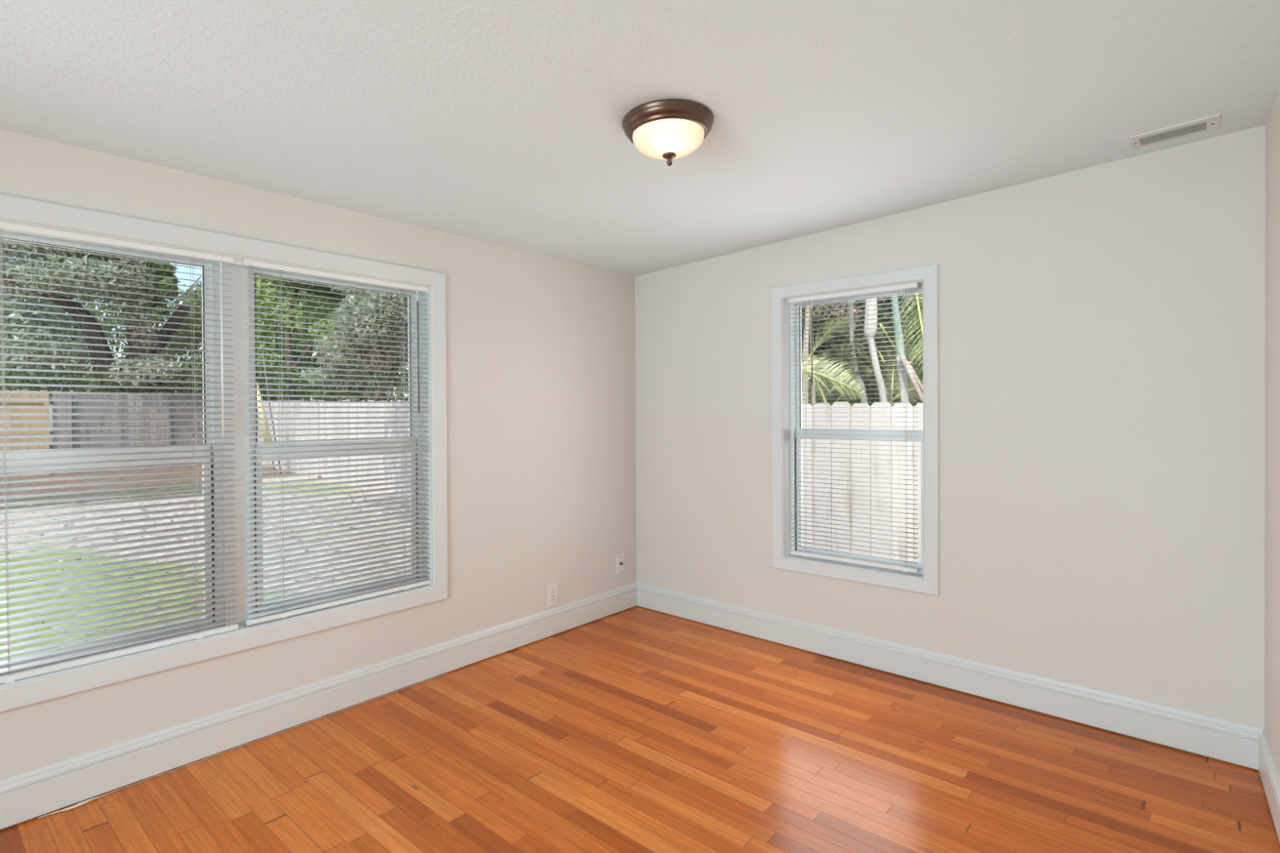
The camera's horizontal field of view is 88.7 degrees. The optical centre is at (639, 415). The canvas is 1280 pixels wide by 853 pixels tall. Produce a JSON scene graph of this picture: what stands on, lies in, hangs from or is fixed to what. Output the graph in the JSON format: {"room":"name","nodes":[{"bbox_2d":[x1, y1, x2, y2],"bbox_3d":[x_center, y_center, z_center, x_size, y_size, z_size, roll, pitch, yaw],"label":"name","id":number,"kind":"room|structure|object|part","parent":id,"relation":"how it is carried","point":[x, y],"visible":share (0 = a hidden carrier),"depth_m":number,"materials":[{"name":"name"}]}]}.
{"room":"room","nodes":[
{"label":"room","id":0,"kind":"room"},
{"bbox_2d":[0,128,636,826],"bbox_3d":[-1.646,0.212,3.077,0.150,2.440,4.800,0,1,40],"label":"wall","id":1,"kind":"structure","parent":0,"point":[540,349],"depth_m":3.74,"materials":[{"name":"beige paint"}]},
{"bbox_2d":[0,230,223,675],"bbox_3d":[-2.143,0.127,2.555,0.066,1.629,0.878,0,1,40],"label":"window","id":2,"kind":"structure","parent":1,"relation":"in","point":[210,279],"depth_m":2.77,"materials":[{"name":"white plastic"}]},
{"bbox_3d":[-2.158,-0.232,2.563,0.022,0.868,0.822,0,1,40],"label":"sash","id":3,"kind":"part","parent":2,"relation":"part of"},
{"bbox_3d":[-2.130,0.523,2.548,0.036,0.781,0.802,0,1,40],"label":"sash","id":4,"kind":"part","parent":2,"relation":"part of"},
{"bbox_2d":[0,221,238,684],"bbox_3d":[-2.051,0.122,2.514,0.048,1.626,0.888,0,1,40],"label":"mini blind","id":5,"kind":"object","parent":2,"relation":"attached to","point":[9,677],"visible":0.98,"depth_m":2.53,"materials":[{"name":"white plastic"}]},
{"bbox_3d":[-2.237,0.131,2.305,0.034,1.574,0.012,0,1,40],"label":"ladder cord","id":6,"kind":"part","parent":5,"relation":"part of","materials":[{"name":"white fabric"}]},
{"bbox_3d":[-2.048,0.923,2.528,0.033,0.020,0.878,0,1,40],"label":"rail","id":7,"kind":"part","parent":5,"relation":"part of","materials":[{"name":"white plastic"}]},
{"bbox_3d":[-1.864,0.125,2.743,0.034,1.574,0.012,0,1,40],"label":"ladder cord","id":8,"kind":"part","parent":5,"relation":"part of","materials":[{"name":"white fabric"}]},
{"bbox_2d":[0,218,432,687],"bbox_3d":[-1.771,0.122,2.881,0.094,1.631,1.860,0,1,40],"label":"trim","id":9,"kind":"structure","parent":1,"relation":"attached to","point":[242,628],"depth_m":3.54,"materials":[{"name":"white paint"}]},
{"bbox_2d":[0,193,448,712],"bbox_3d":[-1.731,0.122,2.847,0.019,1.801,2.030,0,1,40],"label":"trim","id":10,"kind":"structure","parent":1,"relation":"attached to","point":[14,208],"depth_m":2.87,"materials":[{"name":"white paint"}]},
{"bbox_2d":[219,257,251,626],"bbox_3d":[-1.799,0.122,2.905,0.136,1.629,0.102,0,1,40],"label":"trim","id":11,"kind":"structure","parent":1,"relation":"attached to","point":[238,283],"depth_m":2.89,"materials":[{"name":"white paint"}]},
{"bbox_2d":[0,582,637,829],"bbox_3d":[-1.575,1.341,3.030,0.020,0.164,4.800,0,1,40],"label":"baseboard","id":12,"kind":"structure","parent":1,"relation":"attached to","point":[32,793],"depth_m":2.90,"materials":[{"name":"white paint"}]},
{"bbox_2d":[248,266,422,618],"bbox_3d":[-1.507,0.118,3.300,0.066,1.629,0.878,0,1,40],"label":"window","id":13,"kind":"structure","parent":1,"relation":"in","point":[252,273],"depth_m":3.27,"materials":[{"name":"white plastic"}]},
{"bbox_3d":[-1.521,-0.240,3.308,0.022,0.870,0.822,0,1,40],"label":"sash","id":14,"kind":"part","parent":13,"relation":"part of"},
{"bbox_3d":[-1.494,0.517,3.294,0.036,0.775,0.802,0,1,40],"label":"sash","id":15,"kind":"part","parent":13,"relation":"part of","materials":[{"name":"clear glass"}]},
{"bbox_2d":[243,259,431,625],"bbox_3d":[-1.442,0.111,3.228,0.048,1.620,0.910,0,1,40],"label":"mini blind","id":16,"kind":"object","parent":13,"relation":"attached to","point":[248,263],"visible":1,"depth_m":3.17,"materials":[{"name":"white plastic"}]},
{"bbox_3d":[-1.643,0.120,3.001,0.034,1.569,0.010,0,1,40],"label":"ladder cord","id":17,"kind":"part","parent":16,"relation":"part of","materials":[{"name":"white fabric"}]},
{"bbox_3d":[-1.445,0.909,3.235,0.033,0.020,0.902,0,1,40],"label":"rail","id":18,"kind":"part","parent":16,"relation":"part of","materials":[{"name":"white plastic"}]},
{"bbox_3d":[-1.251,0.114,3.462,0.034,1.569,0.010,0,1,40],"label":"ladder cord","id":19,"kind":"part","parent":16,"relation":"part of","materials":[{"name":"white fabric"}]},
{"bbox_2d":[547,583,557,608],"bbox_3d":[-0.562,1.160,4.225,0.010,0.140,0.086,0,1,40],"label":"power outlet","id":20,"kind":"object","parent":1,"relation":"attached to","point":[553,588],"visible":1,"depth_m":4.22,"materials":[{"name":"plastic"}]},
{"bbox_2d":[551,596,555,603],"bbox_3d":[-0.559,1.188,4.223,0.004,0.034,0.038,0,1,40],"label":"receptacle","id":21,"kind":"object","parent":20,"relation":"attached to","point":[553,598],"depth_m":4.22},
{"bbox_2d":[551,588,555,594],"bbox_3d":[-0.560,1.132,4.223,0.004,0.034,0.038,0,1,40],"label":"receptacle","id":22,"kind":"object","parent":20,"relation":"attached to","point":[553,590],"depth_m":4.22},
{"bbox_2d":[616,552,624,573],"bbox_3d":[-0.137,1.064,4.715,0.020,0.136,0.082,0,1,40],"label":"cable jack","id":23,"kind":"object","parent":1,"relation":"attached to","point":[620,557],"visible":1,"depth_m":4.71,"materials":[{"name":"plastic"}]},
{"bbox_2d":[0,0,1279,276],"bbox_3d":[-0.835,-1.155,1.021,4.050,0.329,7.150,0,1,40],"label":"ceiling","id":24,"kind":"structure","parent":0,"point":[495,122],"depth_m":2.23,"materials":[{"name":"white paint"}]},
{"bbox_2d":[622,98,714,166],"bbox_3d":[0.104,-1.008,2.418,0.338,0.173,0.338,0,0,28],"label":"ceiling light","id":25,"kind":"object","parent":24,"relation":"attached to","point":[668,129],"visible":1,"depth_m":2.32,"materials":[{"name":"white glass"}]},
{"bbox_3d":[0.106,-1.004,2.416,0.265,0.080,0.265,-3,-2,40],"label":"lamp shade","id":26,"kind":"part","parent":25,"relation":"part of","materials":[{"name":"white glass"}]},
{"bbox_2d":[1128,114,1219,150],"bbox_3d":[2.190,-1.159,2.685,0.281,0.020,0.166,0,1,40],"label":"ceiling vent","id":27,"kind":"object","parent":24,"relation":"in","point":[1210,123],"visible":1,"depth_m":2.68,"materials":[{"name":"metal"}]},
{"bbox_2d":[0,605,1279,852],"bbox_3d":[-0.821,1.524,1.041,4.050,0.167,7.150,0,1,40],"label":"floor","id":28,"kind":"structure","parent":0,"point":[637,729],"depth_m":2.63,"materials":[{"name":"brown wood"}]},
{"bbox_2d":[38,672,448,817],"bbox_3d":[-1.596,1.425,2.970,0.028,0.013,1.680,0,1,40],"label":"strip","id":29,"kind":"object","parent":28,"relation":"on","point":[79,804],"visible":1,"depth_m":2.61,"materials":[{"name":"white wood"}]},
{"bbox_2d":[635,124,1265,769],"bbox_3d":[1.250,0.134,3.858,3.540,2.629,0.150,0,1,40],"label":"wall","id":30,"kind":"structure","parent":0,"point":[1102,327],"depth_m":3.13,"materials":[{"name":"beige paint"}]},
{"bbox_2d":[782,280,924,578],"bbox_3d":[1.238,0.075,3.825,0.843,1.609,0.094,0,1,40],"label":"trim","id":31,"kind":"structure","parent":30,"relation":"attached to","point":[786,305],"depth_m":4.07,"materials":[{"name":"white paint"}]},
{"bbox_2d":[770,263,939,595],"bbox_3d":[1.204,0.076,3.785,0.991,1.757,0.019,0,1,40],"label":"trim","id":32,"kind":"structure","parent":30,"relation":"attached to","point":[929,274],"depth_m":3.62,"materials":[{"name":"white paint"}]},
{"bbox_2d":[790,284,923,573],"bbox_3d":[1.285,0.075,3.880,0.841,1.607,0.066,0,1,40],"label":"window","id":33,"kind":"structure","parent":30,"relation":"in","point":[797,436],"depth_m":4.04,"materials":[{"name":"white plastic"}]},
{"bbox_2d":[788,282,919,573],"bbox_3d":[1.222,0.064,3.808,0.766,1.586,0.048,0,1,40],"label":"mini blind","id":34,"kind":"object","parent":33,"relation":"attached to","point":[912,286],"visible":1,"depth_m":3.78,"materials":[{"name":"white plastic"}]},
{"bbox_3d":[1.009,0.070,3.997,0.006,1.535,0.034,0,1,40],"label":"ladder cord","id":35,"kind":"part","parent":34,"relation":"part of","materials":[{"name":"white fabric"}]},
{"bbox_3d":[1.230,0.845,3.818,0.758,0.020,0.033,0,1,40],"label":"rail","id":36,"kind":"part","parent":34,"relation":"part of","materials":[{"name":"white plastic"}]},
{"bbox_3d":[1.466,0.070,3.607,0.006,1.535,0.034,0,1,40],"label":"ladder cord","id":37,"kind":"part","parent":34,"relation":"part of","materials":[{"name":"white fabric"}]},
{"bbox_3d":[1.300,-0.283,3.884,0.799,0.848,0.022,0,1,40],"label":"sash","id":38,"kind":"part","parent":33,"relation":"part of","materials":[{"name":"clear glass"}]},
{"bbox_3d":[1.284,0.465,3.866,0.779,0.771,0.036,0,1,40],"label":"sash","id":39,"kind":"part","parent":33,"relation":"part of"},
{"bbox_2d":[636,582,1264,769],"bbox_3d":[1.254,1.339,3.758,3.380,0.203,0.020,0,1,40],"label":"baseboard","id":40,"kind":"structure","parent":30,"relation":"attached to","point":[1229,741],"depth_m":3.30,"materials":[{"name":"white paint"}]},
{"bbox_2d":[1264,88,1279,773],"bbox_3d":[1.161,0.152,0.779,0.156,2.646,4.960,0,1,38],"label":"wall","id":41,"kind":"structure","parent":0,"point":[1272,481],"depth_m":2.48,"materials":[{"name":"beige paint"}]},
{"bbox_2d":[1257,729,1279,843],"bbox_3d":[1.054,1.383,0.787,0.020,0.166,4.805,0,1,38],"label":"baseboard","id":42,"kind":"structure","parent":41,"relation":"attached to","point":[1268,771],"depth_m":2.42,"materials":[{"name":"white paint"}]},
{"label":"outside","id":43,"kind":"structure","parent":0,"visible":0},
{"bbox_2d":[0,437,409,659],"bbox_3d":[-1.137,1.708,18.963,100.000,0.200,100.000,0,1,40],"label":"ground","id":44,"kind":"structure","parent":43,"point":[188,473],"depth_m":9.11,"materials":[{"name":"green plant"}]},
{"bbox_2d":[0,389,49,477],"bbox_3d":[-19.768,0.517,15.523,0.129,2.439,8.600,0,1,40],"label":"fence","id":45,"kind":"object","parent":44,"relation":"on","point":[46,396],"visible":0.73,"depth_m":18.44,"materials":[{"name":"beige wood"}]},
{"bbox_3d":[-19.787,-0.369,15.528,0.040,0.090,8.600,0,1,40],"label":"rail","id":46,"kind":"part","parent":45,"relation":"part of","materials":[{"name":"beige wood"}]},
{"bbox_3d":[-19.782,0.527,15.535,0.040,0.090,8.600,0,1,40],"label":"rail","id":47,"kind":"part","parent":45,"relation":"part of","materials":[{"name":"beige wood"}]},
{"bbox_3d":[-16.998,0.527,18.747,0.100,2.340,0.100,0,1,40],"label":"post","id":48,"kind":"part","parent":45,"relation":"part of","materials":[{"name":"grey wood"}]},
{"bbox_2d":[0,254,189,448],"bbox_3d":[-31.578,-3.238,34.004,14.106,9.828,14.078,0,0,24],"label":"tree","id":49,"kind":"object","parent":44,"relation":"on","point":[90,305],"visible":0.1,"depth_m":33.81,"materials":[{"name":"green plant"}]},
{"bbox_2d":[0,239,190,467],"bbox_3d":[-19.271,-3.269,21.503,10.315,10.015,6.677,0,0,14],"label":"oak tree","id":50,"kind":"object","parent":44,"relation":"on","point":[6,245],"visible":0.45,"depth_m":20.40,"materials":[{"name":"green plant"}]},
{"bbox_3d":[-19.278,-4.553,21.493,10.315,7.447,6.677,0,0,14],"label":"crown","id":51,"kind":"part","parent":50,"relation":"part of","materials":[{"name":"green plant"}]},
{"bbox_2d":[48,391,203,474],"bbox_3d":[-15.262,0.453,20.833,0.167,2.436,5.270,0,1,40],"label":"fence","id":52,"kind":"object","parent":44,"relation":"on","point":[55,396],"visible":0.45,"depth_m":20.15,"materials":[{"name":"grey wood"}]},
{"bbox_3d":[-16.772,0.483,19.116,0.023,2.420,0.573,0,1,40],"label":"picket panel","id":53,"kind":"part","parent":52,"relation":"part of","materials":[{"name":"grey wood"}]},
{"bbox_3d":[-16.674,0.531,19.127,0.100,2.322,0.100,0,1,40],"label":"post","id":54,"kind":"part","parent":52,"relation":"part of","materials":[{"name":"grey wood"}]},
{"bbox_3d":[-15.831,0.465,20.216,0.025,2.428,2.310,0,1,40],"label":"picket panel","id":55,"kind":"part","parent":52,"relation":"part of","materials":[{"name":"grey wood"}]},
{"bbox_3d":[-15.116,0.504,20.952,0.100,2.331,0.100,0,1,40],"label":"post","id":56,"kind":"part","parent":52,"relation":"part of","materials":[{"name":"grey wood"}]},
{"bbox_3d":[-14.328,0.440,21.978,0.025,2.436,2.310,0,1,40],"label":"picket panel","id":57,"kind":"part","parent":52,"relation":"part of","materials":[{"name":"grey wood"}]},
{"bbox_2d":[0,357,259,393],"bbox_3d":[-16.704,-0.078,21.108,7.965,3.904,2.943,0,0,-21],"label":"shrub","id":58,"kind":"object","parent":44,"relation":"on","point":[7,380],"visible":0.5,"depth_m":20.77,"materials":[{"name":"green plant"}]},
{"bbox_2d":[142,258,181,444],"bbox_3d":[-14.884,-1.768,20.365,1.816,6.895,0.905,0,1,33],"label":"tree","id":59,"kind":"object","parent":44,"relation":"on","point":[160,266],"visible":0.66,"depth_m":20.16,"materials":[{"name":"green plant"}]},
{"bbox_3d":[-14.850,-4.049,20.272,1.631,2.330,0.892,0,1,40],"label":"crown","id":60,"kind":"part","parent":59,"relation":"part of","materials":[{"name":"green plant"}]},
{"bbox_2d":[0,482,409,644],"bbox_3d":[-6.228,1.693,9.303,12.860,0.029,7.753,0,1,40],"label":"fallen leaves","id":61,"kind":"object","parent":44,"relation":"on","point":[63,588],"visible":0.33,"depth_m":9.03,"materials":[{"name":"plant"}]},
{"bbox_2d":[148,263,264,363],"bbox_3d":[-15.552,-2.043,23.729,3.959,7.738,2.645,-1,0,-24],"label":"tree","id":62,"kind":"object","parent":44,"relation":"on","point":[197,303],"visible":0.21,"depth_m":23.03,"materials":[{"name":"green plant"}]},
{"bbox_2d":[257,382,275,473],"bbox_3d":[-10.990,-2.606,18.102,0.230,8.558,1.923,0,0,23],"label":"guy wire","id":63,"kind":"object","parent":44,"relation":"on","point":[259,397],"visible":0.33,"depth_m":18.62,"materials":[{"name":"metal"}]},
{"bbox_2d":[262,351,281,473],"bbox_3d":[-10.487,-0.085,18.640,0.479,3.499,0.040,-1,1,-43],"label":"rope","id":64,"kind":"object","parent":63,"relation":"hanging from","point":[262,351],"visible":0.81,"depth_m":18.58,"materials":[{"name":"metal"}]},
{"bbox_2d":[185,278,351,400],"bbox_3d":[-20.894,-3.437,35.909,10.472,10.436,10.392,0,0,-18],"label":"tree","id":65,"kind":"object","parent":44,"relation":"on","point":[295,341],"visible":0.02,"depth_m":35.10,"materials":[{"name":"green plant"}]},
{"bbox_2d":[255,275,361,400],"bbox_3d":[-11.703,-1.817,22.059,5.765,7.186,2.617,0,0,23],"label":"tree","id":66,"kind":"object","parent":44,"relation":"on","point":[261,280],"visible":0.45,"depth_m":21.63,"materials":[{"name":"green plant"}]},
{"bbox_2d":[275,277,364,400],"bbox_3d":[-10.522,-2.708,21.825,4.251,8.574,4.842,0,0,-9],"label":"tree","id":67,"kind":"object","parent":44,"relation":"on","point":[291,284],"visible":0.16,"depth_m":21.42,"materials":[{"name":"green plant"}]},
{"bbox_2d":[257,290,408,401],"bbox_3d":[-14.340,-3.034,31.944,9.274,9.235,9.417,0,1,40],"label":"tree","id":68,"kind":"object","parent":44,"relation":"on","point":[371,373],"visible":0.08,"depth_m":30.56,"materials":[{"name":"green plant"}]},
{"bbox_2d":[300,285,408,400],"bbox_3d":[-6.265,-1.654,16.898,5.526,6.230,2.873,0,0,1],"label":"tree","id":69,"kind":"object","parent":44,"relation":"on","point":[353,292],"visible":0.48,"depth_m":16.44,"materials":[{"name":"green plant"}]},
{"bbox_2d":[257,400,923,562],"bbox_3d":[-4.313,0.577,12.836,0.140,2.191,27.126,-1,1,-42],"label":"picket fence","id":70,"kind":"object","parent":44,"relation":"on","point":[828,415],"visible":0.23,"depth_m":5.97,"materials":[{"name":"white wood"}]},
{"bbox_3d":[-12.881,0.553,22.198,0.023,2.191,1.538,-1,1,-42],"label":"picket panel","id":71,"kind":"part","parent":70,"relation":"part of","materials":[{"name":"white wood"}]},
{"bbox_3d":[-11.583,0.573,20.769,0.025,2.158,2.310,-1,1,-42],"label":"picket panel","id":72,"kind":"part","parent":70,"relation":"part of","materials":[{"name":"white wood"}]},
{"bbox_3d":[-10.028,0.591,19.054,0.025,2.130,2.310,-1,1,-42],"label":"picket panel","id":73,"kind":"part","parent":70,"relation":"part of","materials":[{"name":"white wood"}]},
{"bbox_3d":[-8.472,0.618,17.338,0.024,2.086,2.310,-1,1,-42],"label":"picket panel","id":74,"kind":"part","parent":70,"relation":"part of","materials":[{"name":"white wood"}]},
{"bbox_3d":[-6.915,0.643,15.624,0.025,2.044,2.310,-1,1,-42],"label":"picket panel","id":75,"kind":"part","parent":70,"relation":"part of","materials":[{"name":"white wood"}]},
{"bbox_3d":[-5.360,0.660,13.908,0.024,2.019,2.310,-1,1,-42],"label":"picket panel","id":76,"kind":"part","parent":70,"relation":"part of","materials":[{"name":"white wood"}]},
{"bbox_3d":[0.866,0.756,7.048,0.024,1.862,2.310,-1,1,-42],"label":"picket panel","id":77,"kind":"part","parent":70,"relation":"part of","materials":[{"name":"white wood"}]},
{"bbox_3d":[2.422,0.783,5.332,0.024,1.819,2.310,-1,1,-42],"label":"picket panel","id":78,"kind":"part","parent":70,"relation":"part of","materials":[{"name":"white wood"}]},
{"bbox_2d":[801,306,809,404],"bbox_3d":[1.952,-0.319,7.792,1.230,2.934,1.021,0,0,-21],"label":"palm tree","id":79,"kind":"object","parent":44,"relation":"on","point":[806,327],"visible":0.09,"depth_m":7.77,"materials":[{"name":"beige plant"}]},
{"bbox_2d":[802,301,867,403],"bbox_3d":[2.658,-0.347,8.094,1.297,3.180,0.783,0,0,-2],"label":"palm tree","id":80,"kind":"object","parent":44,"relation":"on","point":[851,332],"visible":0.15,"depth_m":8.37,"materials":[{"name":"plant"}]},
{"bbox_2d":[801,320,888,404],"bbox_3d":[2.697,0.026,9.094,1.764,2.655,1.857,0,1,40],"label":"clump","id":81,"kind":"object","parent":44,"relation":"on","point":[824,397],"visible":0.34,"depth_m":8.58,"materials":[{"name":"green plant"}]},
{"bbox_2d":[801,293,923,407],"bbox_3d":[4.080,-1.170,11.506,4.270,4.489,4.938,0,1,37],"label":"tree","id":82,"kind":"object","parent":44,"relation":"on","point":[871,398],"visible":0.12,"depth_m":10.37,"materials":[{"name":"green plant"}]},
{"bbox_2d":[801,293,923,406],"bbox_3d":[1.998,-0.284,6.882,1.158,2.972,2.270,0,0,-19],"label":"palm tree","id":83,"kind":"object","parent":44,"relation":"on","point":[846,319],"visible":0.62,"depth_m":6.40,"materials":[{"name":"green plant"}]},
{"bbox_2d":[863,298,900,401],"bbox_3d":[2.849,-0.567,7.958,1.512,3.372,0.838,0,0,-5],"label":"palm tree","id":84,"kind":"object","parent":44,"relation":"on","point":[882,396],"visible":0.41,"depth_m":7.56,"materials":[{"name":"grey plant"}]},
{"bbox_2d":[841,311,923,405],"bbox_3d":[3.698,-0.035,8.918,1.525,2.779,2.426,0,1,40],"label":"clump","id":85,"kind":"object","parent":44,"relation":"on","point":[889,393],"visible":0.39,"depth_m":8.77,"materials":[{"name":"green plant"}]},
{"bbox_2d":[890,295,923,403],"bbox_3d":[3.292,-0.605,8.281,1.630,3.563,1.039,0,0,-12],"label":"palm tree","id":86,"kind":"object","parent":44,"relation":"on","point":[902,378],"visible":0.29,"depth_m":7.96,"materials":[{"name":"grey plant"}]}
]}

